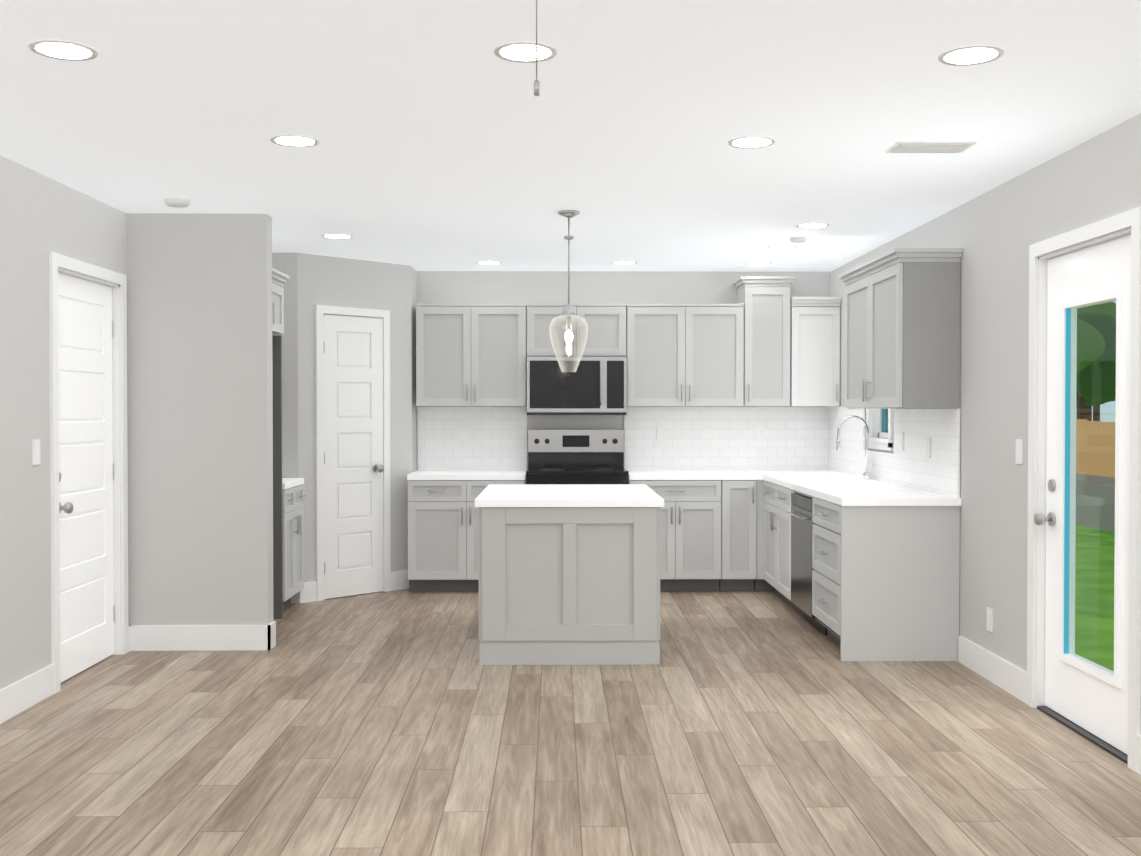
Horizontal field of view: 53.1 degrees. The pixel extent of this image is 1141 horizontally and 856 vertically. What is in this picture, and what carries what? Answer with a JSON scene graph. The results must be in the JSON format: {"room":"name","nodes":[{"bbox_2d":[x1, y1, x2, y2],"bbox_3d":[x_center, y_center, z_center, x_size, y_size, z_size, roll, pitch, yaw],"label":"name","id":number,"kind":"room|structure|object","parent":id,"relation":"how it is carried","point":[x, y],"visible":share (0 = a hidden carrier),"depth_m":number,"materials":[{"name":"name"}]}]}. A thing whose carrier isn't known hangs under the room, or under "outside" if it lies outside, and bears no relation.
{"room":"kitchen","nodes":[
{"label":"kitchen","id":0,"kind":"room"},
{"bbox_2d":[0,155,128,689],"bbox_3d":[-2.506,0.070,3.161,0.150,2.440,11.900,0,1,-1],"label":"wall","id":1,"kind":"structure","parent":0,"point":[42,216],"depth_m":5.18,"materials":[{"name":"grey paint"}]},
{"bbox_2d":[0,664,54,723],"bbox_3d":[-2.401,1.246,1.394,0.014,0.140,8.030,0,1,-1],"label":"baseboard","id":2,"kind":"structure","parent":1,"relation":"attached to","point":[22,695],"depth_m":5.12,"materials":[{"name":"white wood"}]},
{"bbox_2d":[32,439,39,464],"bbox_3d":[-2.454,0.111,5.243,0.008,0.115,0.070,0,1,-1],"label":"light switch","id":3,"kind":"object","parent":1,"relation":"attached to","point":[35,452],"visible":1,"depth_m":5.23,"materials":[{"name":"white plastic"}]},
{"bbox_2d":[58,273,114,681],"bbox_3d":[-2.482,0.241,5.861,0.116,2.006,0.780,0,1,-1],"label":"door","id":4,"kind":"structure","parent":1,"relation":"in","point":[86,474],"depth_m":5.89,"materials":[{"name":"white wood"}]},
{"bbox_2d":[49,252,128,692],"bbox_3d":[-2.533,0.207,5.858,0.166,2.090,0.930,0,1,-1],"label":"door frame","id":5,"kind":"structure","parent":1,"relation":"attached to","point":[76,268],"depth_m":6.24,"materials":[{"name":"white wood"}]},
{"bbox_2d":[127,213,272,624],"bbox_3d":[-2.084,0.024,6.437,0.777,2.440,0.120,0,1,-1],"label":"wall","id":6,"kind":"structure","parent":0,"point":[200,417],"depth_m":6.38,"materials":[{"name":"grey paint"}]},
{"bbox_2d":[128,622,275,650],"bbox_3d":[-2.077,1.175,6.383,0.791,0.140,0.060,0,1,-1],"label":"baseboard","id":7,"kind":"structure","parent":6,"relation":"attached to","point":[140,637],"depth_m":6.38,"materials":[{"name":"white wood"}]},
{"bbox_2d":[272,253,416,602],"bbox_3d":[-1.850,-0.005,8.455,1.297,2.440,1.030,0,1,-1],"label":"wall","id":8,"kind":"structure","parent":0,"point":[312,282],"depth_m":8.16,"materials":[{"name":"grey paint"}]},
{"bbox_2d":[272,268,289,334],"bbox_3d":[-2.136,-0.780,6.887,0.678,0.375,0.863,0,1,-1],"label":"upper cabinet","id":9,"kind":"object","parent":8,"relation":"attached to","point":[279,279],"visible":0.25,"depth_m":7.18,"materials":[{"name":"grey wood"}]},
{"bbox_2d":[315,305,390,600],"bbox_3d":[-1.569,0.174,8.260,0.022,2.087,0.636,1,1,44],"label":"door frame","id":10,"kind":"structure","parent":8,"relation":"attached to","point":[321,310],"depth_m":8.07,"materials":[{"name":"white wood"}]},
{"bbox_2d":[323,315,383,598],"bbox_3d":[-1.560,0.203,8.261,0.394,2.014,0.376,0,1,-1],"label":"pantry door","id":11,"kind":"structure","parent":8,"relation":"in","point":[353,456],"depth_m":8.25,"materials":[{"name":"white wood"}]},
{"bbox_2d":[0,588,1140,855],"bbox_3d":[-0.154,1.350,3.210,4.854,0.120,11.900,0,1,-1],"label":"floor","id":12,"kind":"structure","parent":0,"point":[398,722],"depth_m":4.46,"materials":[{"name":"brown wood"}]},
{"bbox_2d":[272,335,282,618],"bbox_3d":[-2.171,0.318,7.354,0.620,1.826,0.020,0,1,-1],"label":"refrigerator","id":13,"kind":"object","parent":12,"relation":"on","point":[277,490],"visible":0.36,"depth_m":7.35,"materials":[{"name":"grey metal"}]},
{"bbox_2d":[282,478,305,608],"bbox_3d":[-2.152,0.539,7.655,0.665,1.375,0.564,0,1,-1],"label":"base cabinet","id":14,"kind":"object","parent":12,"relation":"on","point":[293,496],"visible":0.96,"depth_m":7.63,"materials":[{"name":"grey wood"}]},
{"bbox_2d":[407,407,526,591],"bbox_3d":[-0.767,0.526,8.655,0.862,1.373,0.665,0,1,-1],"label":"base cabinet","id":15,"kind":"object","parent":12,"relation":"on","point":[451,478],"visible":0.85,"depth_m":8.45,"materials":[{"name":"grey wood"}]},
{"bbox_2d":[475,484,663,664],"bbox_3d":[-0.013,0.804,6.614,0.994,0.875,1.250,0,1,-1],"label":"kitchen island","id":16,"kind":"object","parent":12,"relation":"on","point":[569,574],"visible":1,"depth_m":6.02,"materials":[{"name":"grey wood"}]},
{"bbox_2d":[526,430,628,483],"bbox_3d":[0.046,0.615,8.637,0.750,1.195,0.716,0,1,-1],"label":"range","id":17,"kind":"object","parent":12,"relation":"on","point":[575,456],"visible":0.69,"depth_m":8.91,"materials":[{"name":"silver metal"}]},
{"bbox_2d":[628,478,731,591],"bbox_3d":[0.798,0.795,8.695,0.741,0.835,0.632,0,1,-1],"label":"base cabinet","id":18,"kind":"object","parent":12,"relation":"on","point":[722,483],"depth_m":8.39,"materials":[{"name":"grey wood"}]},
{"bbox_2d":[628,470,839,477],"bbox_3d":[1.238,0.357,8.693,1.621,0.041,0.635,0,1,-1],"label":"countertop","id":19,"kind":"structure","parent":18,"relation":"on","point":[632,473],"depth_m":8.51,"materials":[{"name":"white stone"}]},
{"bbox_2d":[732,478,747,590],"bbox_3d":[1.205,0.794,8.700,0.320,0.835,0.632,0,1,-1],"label":"base cabinet","id":20,"kind":"object","parent":12,"relation":"on","point":[739,485],"depth_m":8.40,"materials":[{"name":"grey wood"}]},
{"bbox_2d":[748,478,763,590],"bbox_3d":[1.677,0.795,8.687,0.743,0.835,0.670,0,1,-1],"label":"base cabinet","id":21,"kind":"object","parent":12,"relation":"on","point":[755,485],"depth_m":8.40,"materials":[{"name":"grey wood"}]},
{"bbox_2d":[764,478,807,614],"bbox_3d":[1.741,0.806,7.913,0.634,0.835,1.000,0,1,-1],"label":"base cabinet","id":22,"kind":"object","parent":12,"relation":"on","point":[777,498],"depth_m":7.85,"materials":[{"name":"grey wood"}]},
{"bbox_2d":[786,493,826,635],"bbox_3d":[1.704,0.829,7.105,0.630,0.811,0.602,0,1,-1],"label":"dishwasher","id":23,"kind":"object","parent":12,"relation":"on","point":[800,513],"visible":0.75,"depth_m":7.08,"materials":[{"name":"grey metal"}]},
{"bbox_2d":[808,494,959,660],"bbox_3d":[1.760,0.827,6.450,0.634,0.835,0.695,0,1,-1],"label":"base cabinet","id":24,"kind":"object","parent":12,"relation":"on","point":[885,579],"depth_m":6.10,"materials":[{"name":"grey wood"}]},
{"bbox_2d":[764,474,961,505],"bbox_3d":[1.748,0.377,7.239,0.638,0.041,2.336,0,1,-1],"label":"countertop","id":25,"kind":"structure","parent":24,"relation":"on","point":[846,489],"depth_m":6.67,"materials":[{"name":"white stone"}]},
{"bbox_2d":[0,0,1140,271],"bbox_3d":[-0.154,-1.200,3.173,4.854,0.100,11.900,0,1,-1],"label":"ceiling","id":26,"kind":"structure","parent":0,"point":[442,134],"depth_m":4.25,"materials":[{"name":"white paint"}]},
{"bbox_2d":[28,40,97,60],"bbox_3d":[-1.548,-1.152,3.486,0.196,0.004,0.196,0,1,-1],"label":"recessed light","id":27,"kind":"object","parent":26,"relation":"in","point":[56,49],"visible":1,"depth_m":3.48,"materials":[{"name":"white plastic"}]},
{"bbox_2d":[164,198,189,207],"bbox_3d":[-2.050,-1.173,5.950,0.130,0.032,0.130,0,1,-1],"label":"smoke detector","id":28,"kind":"object","parent":26,"relation":"attached to","point":[177,202],"visible":1,"depth_m":5.91,"materials":[{"name":"white plastic"}]},
{"bbox_2d":[270,135,318,146],"bbox_3d":[-1.123,-1.169,4.652,0.196,0.004,0.196,0,1,-1],"label":"recessed light","id":29,"kind":"object","parent":26,"relation":"in","point":[292,140],"visible":1,"depth_m":4.65,"materials":[{"name":"white plastic"}]},
{"bbox_2d":[322,234,352,238],"bbox_3d":[-1.466,-1.205,7.177,0.196,0.004,0.196,0,1,-1],"label":"recessed light","id":30,"kind":"object","parent":26,"relation":"in","point":[337,236],"visible":0.92,"depth_m":7.17,"materials":[{"name":"white"}]},
{"bbox_2d":[476,261,501,264],"bbox_3d":[-0.602,-1.223,8.448,0.196,0.004,0.196,0,1,-1],"label":"recessed light","id":31,"kind":"object","parent":26,"relation":"in","point":[489,263],"visible":0.96,"depth_m":8.43,"materials":[{"name":"white plastic"}]},
{"bbox_2d":[494,42,556,62],"bbox_3d":[-0.139,-1.152,3.504,0.196,0.004,0.196,0,1,-1],"label":"recessed light","id":32,"kind":"object","parent":26,"relation":"in","point":[522,52],"visible":0.98,"depth_m":3.50,"materials":[{"name":"white plastic"}]},
{"bbox_2d":[534,0,538,95],"bbox_3d":[-0.059,-0.855,1.979,0.010,0.554,0.010,0,1,-1],"label":"pull chain","id":33,"kind":"object","parent":26,"relation":"hanging from","point":[536,87],"visible":1,"depth_m":1.98,"materials":[{"name":"silver metal"}]},
{"bbox_2d":[549,210,587,371],"bbox_3d":[-0.009,-0.752,6.312,0.216,0.885,0.216,0,1,-1],"label":"pendant light","id":34,"kind":"object","parent":26,"relation":"hanging from","point":[568,311],"visible":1,"depth_m":6.30,"materials":[{"name":"clear glass"}]},
{"bbox_2d":[611,261,636,264],"bbox_3d":[0.398,-1.223,8.461,0.196,0.004,0.196,0,1,-1],"label":"recessed light","id":35,"kind":"object","parent":26,"relation":"in","point":[623,262],"visible":0.94,"depth_m":8.46,"materials":[{"name":"white plastic"}]},
{"bbox_2d":[727,137,775,147],"bbox_3d":[0.742,-1.169,4.675,0.196,0.004,0.196,0,1,-1],"label":"recessed light","id":36,"kind":"object","parent":26,"relation":"in","point":[752,142],"visible":1,"depth_m":4.67,"materials":[{"name":"white plastic"}]},
{"bbox_2d":[746,261,771,264],"bbox_3d":[1.398,-1.223,8.474,0.196,0.004,0.196,0,1,-1],"label":"recessed light","id":37,"kind":"object","parent":26,"relation":"in","point":[758,263],"visible":0.96,"depth_m":8.48,"materials":[{"name":"white plastic"}]},
{"bbox_2d":[790,237,805,242],"bbox_3d":[1.444,-1.194,7.244,0.104,0.028,0.104,0,1,-1],"label":"smoke detector","id":38,"kind":"object","parent":26,"relation":"attached to","point":[797,239],"visible":1,"depth_m":7.21,"materials":[{"name":"white plastic"}]},
{"bbox_2d":[796,223,828,228],"bbox_3d":[1.436,-1.199,6.764,0.196,0.004,0.196,0,1,-1],"label":"recessed light","id":39,"kind":"object","parent":26,"relation":"in","point":[812,225],"visible":1,"depth_m":6.75,"materials":[{"name":"white"}]},
{"bbox_2d":[886,141,975,152],"bbox_3d":[1.496,-1.166,4.745,0.320,0.012,0.180,0,1,-1],"label":"ceiling vent","id":40,"kind":"object","parent":26,"relation":"in","point":[929,147],"visible":1,"depth_m":4.72,"materials":[{"name":"white metal"}]},
{"bbox_2d":[938,45,1004,65],"bbox_3d":[1.241,-1.153,3.537,0.196,0.004,0.196,0,1,-1],"label":"recessed light","id":41,"kind":"object","parent":26,"relation":"in","point":[976,55],"visible":1,"depth_m":3.53,"materials":[{"name":"white plastic"}]},
{"bbox_2d":[417,271,829,469],"bbox_3d":[-0.229,-0.014,9.065,4.554,2.440,0.150,0,1,-1],"label":"wall","id":42,"kind":"structure","parent":0,"point":[676,287],"depth_m":8.98,"materials":[{"name":"grey paint"}]},
{"bbox_2d":[416,303,526,406],"bbox_3d":[-0.754,-0.555,8.784,0.833,0.780,0.375,0,1,-1],"label":"upper cabinet","id":43,"kind":"object","parent":42,"relation":"attached to","point":[471,354],"visible":1,"depth_m":8.64,"materials":[{"name":"grey wood"}]},
{"bbox_2d":[527,303,626,356],"bbox_3d":[0.044,-0.745,8.792,0.756,0.400,0.375,0,1,-1],"label":"upper cabinet","id":44,"kind":"object","parent":42,"relation":"attached to","point":[606,323],"visible":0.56,"depth_m":8.64,"materials":[{"name":"grey wood"}]},
{"bbox_2d":[527,357,626,414],"bbox_3d":[0.045,-0.320,8.760,0.752,0.440,0.442,0,1,-1],"label":"microwave","id":45,"kind":"object","parent":44,"relation":"attached to","point":[594,386],"visible":1,"depth_m":8.58,"materials":[{"name":"silver metal"}]},
{"bbox_2d":[626,303,743,406],"bbox_3d":[0.870,-0.555,8.805,0.888,0.780,0.375,0,1,-1],"label":"upper cabinet","id":46,"kind":"object","parent":42,"relation":"attached to","point":[684,355],"visible":1,"depth_m":8.66,"materials":[{"name":"grey wood"}]},
{"bbox_2d":[733,276,795,406],"bbox_3d":[1.494,-0.658,8.810,0.421,0.985,0.378,0,1,-1],"label":"upper cabinet","id":47,"kind":"object","parent":42,"relation":"attached to","point":[765,300],"visible":0.98,"depth_m":8.66,"materials":[{"name":"grey wood"}]},
{"bbox_2d":[656,425,664,439],"bbox_3d":[0.712,0.037,8.982,0.070,0.115,0.008,0,1,-1],"label":"outlet","id":48,"kind":"object","parent":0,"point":[660,432],"visible":1,"depth_m":8.98,"materials":[{"name":"white plastic"}]},
{"bbox_2d":[830,113,1140,734],"bbox_3d":[2.198,0.070,3.221,0.150,2.440,11.900,0,1,-1],"label":"wall","id":49,"kind":"structure","parent":0,"point":[995,233],"depth_m":5.54,"materials":[{"name":"grey paint"}]},
{"bbox_2d":[790,297,841,406],"bbox_3d":[1.861,-0.580,8.816,0.371,0.830,0.378,0,1,-1],"label":"upper cabinet","id":50,"kind":"object","parent":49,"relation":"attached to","point":[814,351],"visible":0.9,"depth_m":8.67,"materials":[{"name":"white wood"}]},
{"bbox_2d":[864,409,892,450],"bbox_3d":[2.096,-0.273,7.606,0.120,0.830,0.590,0,1,-1],"label":"window","id":51,"kind":"structure","parent":49,"relation":"in","point":[875,421],"depth_m":7.78,"materials":[{"name":"white"}]},
{"bbox_2d":[838,248,962,408],"bbox_3d":[1.893,-0.540,6.669,0.363,0.850,1.220,0,1,-1],"label":"upper cabinet","id":52,"kind":"object","parent":49,"relation":"attached to","point":[902,328],"visible":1,"depth_m":6.10,"materials":[{"name":"grey wood"}]},
{"bbox_2d":[900,432,903,450],"bbox_3d":[2.052,0.085,7.070,0.008,0.115,0.070,0,1,-1],"label":"light switch","id":53,"kind":"object","parent":49,"relation":"attached to","point":[901,441],"visible":0.96,"depth_m":7.05,"materials":[{"name":"white plastic"}]},
{"bbox_2d":[926,437,930,457],"bbox_3d":[2.058,0.112,6.571,0.008,0.115,0.070,0,1,-1],"label":"outlet","id":54,"kind":"object","parent":49,"relation":"attached to","point":[928,447],"visible":0.96,"depth_m":6.55,"materials":[{"name":"white plastic"}]},
{"bbox_2d":[986,607,992,632],"bbox_3d":[2.087,0.955,5.683,0.008,0.115,0.070,0,1,-1],"label":"outlet","id":55,"kind":"object","parent":49,"relation":"attached to","point":[989,625],"visible":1,"depth_m":5.67,"materials":[{"name":"white plastic"}]},
{"bbox_2d":[958,636,1026,703],"bbox_3d":[2.085,1.185,5.651,0.014,0.140,0.890,0,1,-1],"label":"baseboard","id":56,"kind":"structure","parent":49,"relation":"attached to","point":[1002,673],"depth_m":5.61,"materials":[{"name":"white wood"}]},
{"bbox_2d":[1016,439,1022,463],"bbox_3d":[2.092,0.110,5.321,0.008,0.115,0.070,0,1,-1],"label":"light switch","id":57,"kind":"object","parent":49,"relation":"attached to","point":[1019,451],"visible":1,"depth_m":5.31,"materials":[{"name":"white plastic"}]},
{"bbox_2d":[1034,234,1130,754],"bbox_3d":[2.123,0.253,4.703,0.121,1.998,0.828,0,1,-1],"label":"exterior door","id":58,"kind":"structure","parent":49,"relation":"in","point":[1088,695],"depth_m":4.82,"materials":[{"name":"white wood"}]},
{"bbox_2d":[1027,207,1140,771],"bbox_3d":[2.171,0.223,4.704,0.166,2.090,0.980,0,1,-1],"label":"door frame","id":59,"kind":"structure","parent":49,"relation":"attached to","point":[1123,224],"depth_m":4.94,"materials":[{"name":"white wood"}]},
{"bbox_2d":[1136,735,1140,774],"bbox_3d":[2.146,1.254,0.832,0.014,0.140,6.790,0,1,-1],"label":"baseboard","id":60,"kind":"structure","parent":49,"relation":"attached to","point":[1138,737],"depth_m":4.21,"materials":[{"name":"white wood"}]},
{"label":"outside","id":61,"kind":"structure","parent":0,"visible":0},
{"bbox_2d":[1075,524,1114,671],"bbox_3d":[70.360,0.620,65.911,137.762,0.150,190.000,0,1,-1],"label":"ground","id":62,"kind":"structure","parent":61,"point":[1091,602],"depth_m":9.22,"materials":[{"name":"green plant"}]},
{"bbox_2d":[1076,419,1114,532],"bbox_3d":[7.324,0.571,16.096,1.330,1.370,20.000,0,1,-1],"label":"fence","id":63,"kind":"object","parent":62,"relation":"on","point":[1104,475],"depth_m":16.68,"materials":[{"name":"brown wood"}]},
{"bbox_3d":[73.584,0.534,65.951,131.313,0.020,190.000,0,1,-1],"label":"field","id":64,"kind":"object","parent":62,"relation":"on","visible":0},
{"bbox_2d":[1076,312,1115,418],"bbox_3d":[32.864,-3.517,73.024,8.124,7.875,7.240,0,1,-1],"label":"tree","id":65,"kind":"object","parent":64,"relation":"on","point":[1095,389],"depth_m":70.25,"materials":[{"name":"green plant"}]},
{"bbox_2d":[1077,302,1115,420],"bbox_3d":[37.561,-4.510,81.878,7.455,9.609,6.906,0,1,-1],"label":"tree","id":66,"kind":"object","parent":64,"relation":"on","point":[1104,310],"depth_m":79.99,"materials":[{"name":"green plant"}]},
{"bbox_2d":[1093,405,1099,420],"bbox_3d":[39.038,-4.308,82.077,7.342,9.199,7.436,0,1,-1],"label":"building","id":67,"kind":"structure","parent":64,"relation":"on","point":[1096,417],"depth_m":82.58,"materials":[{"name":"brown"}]}
]}

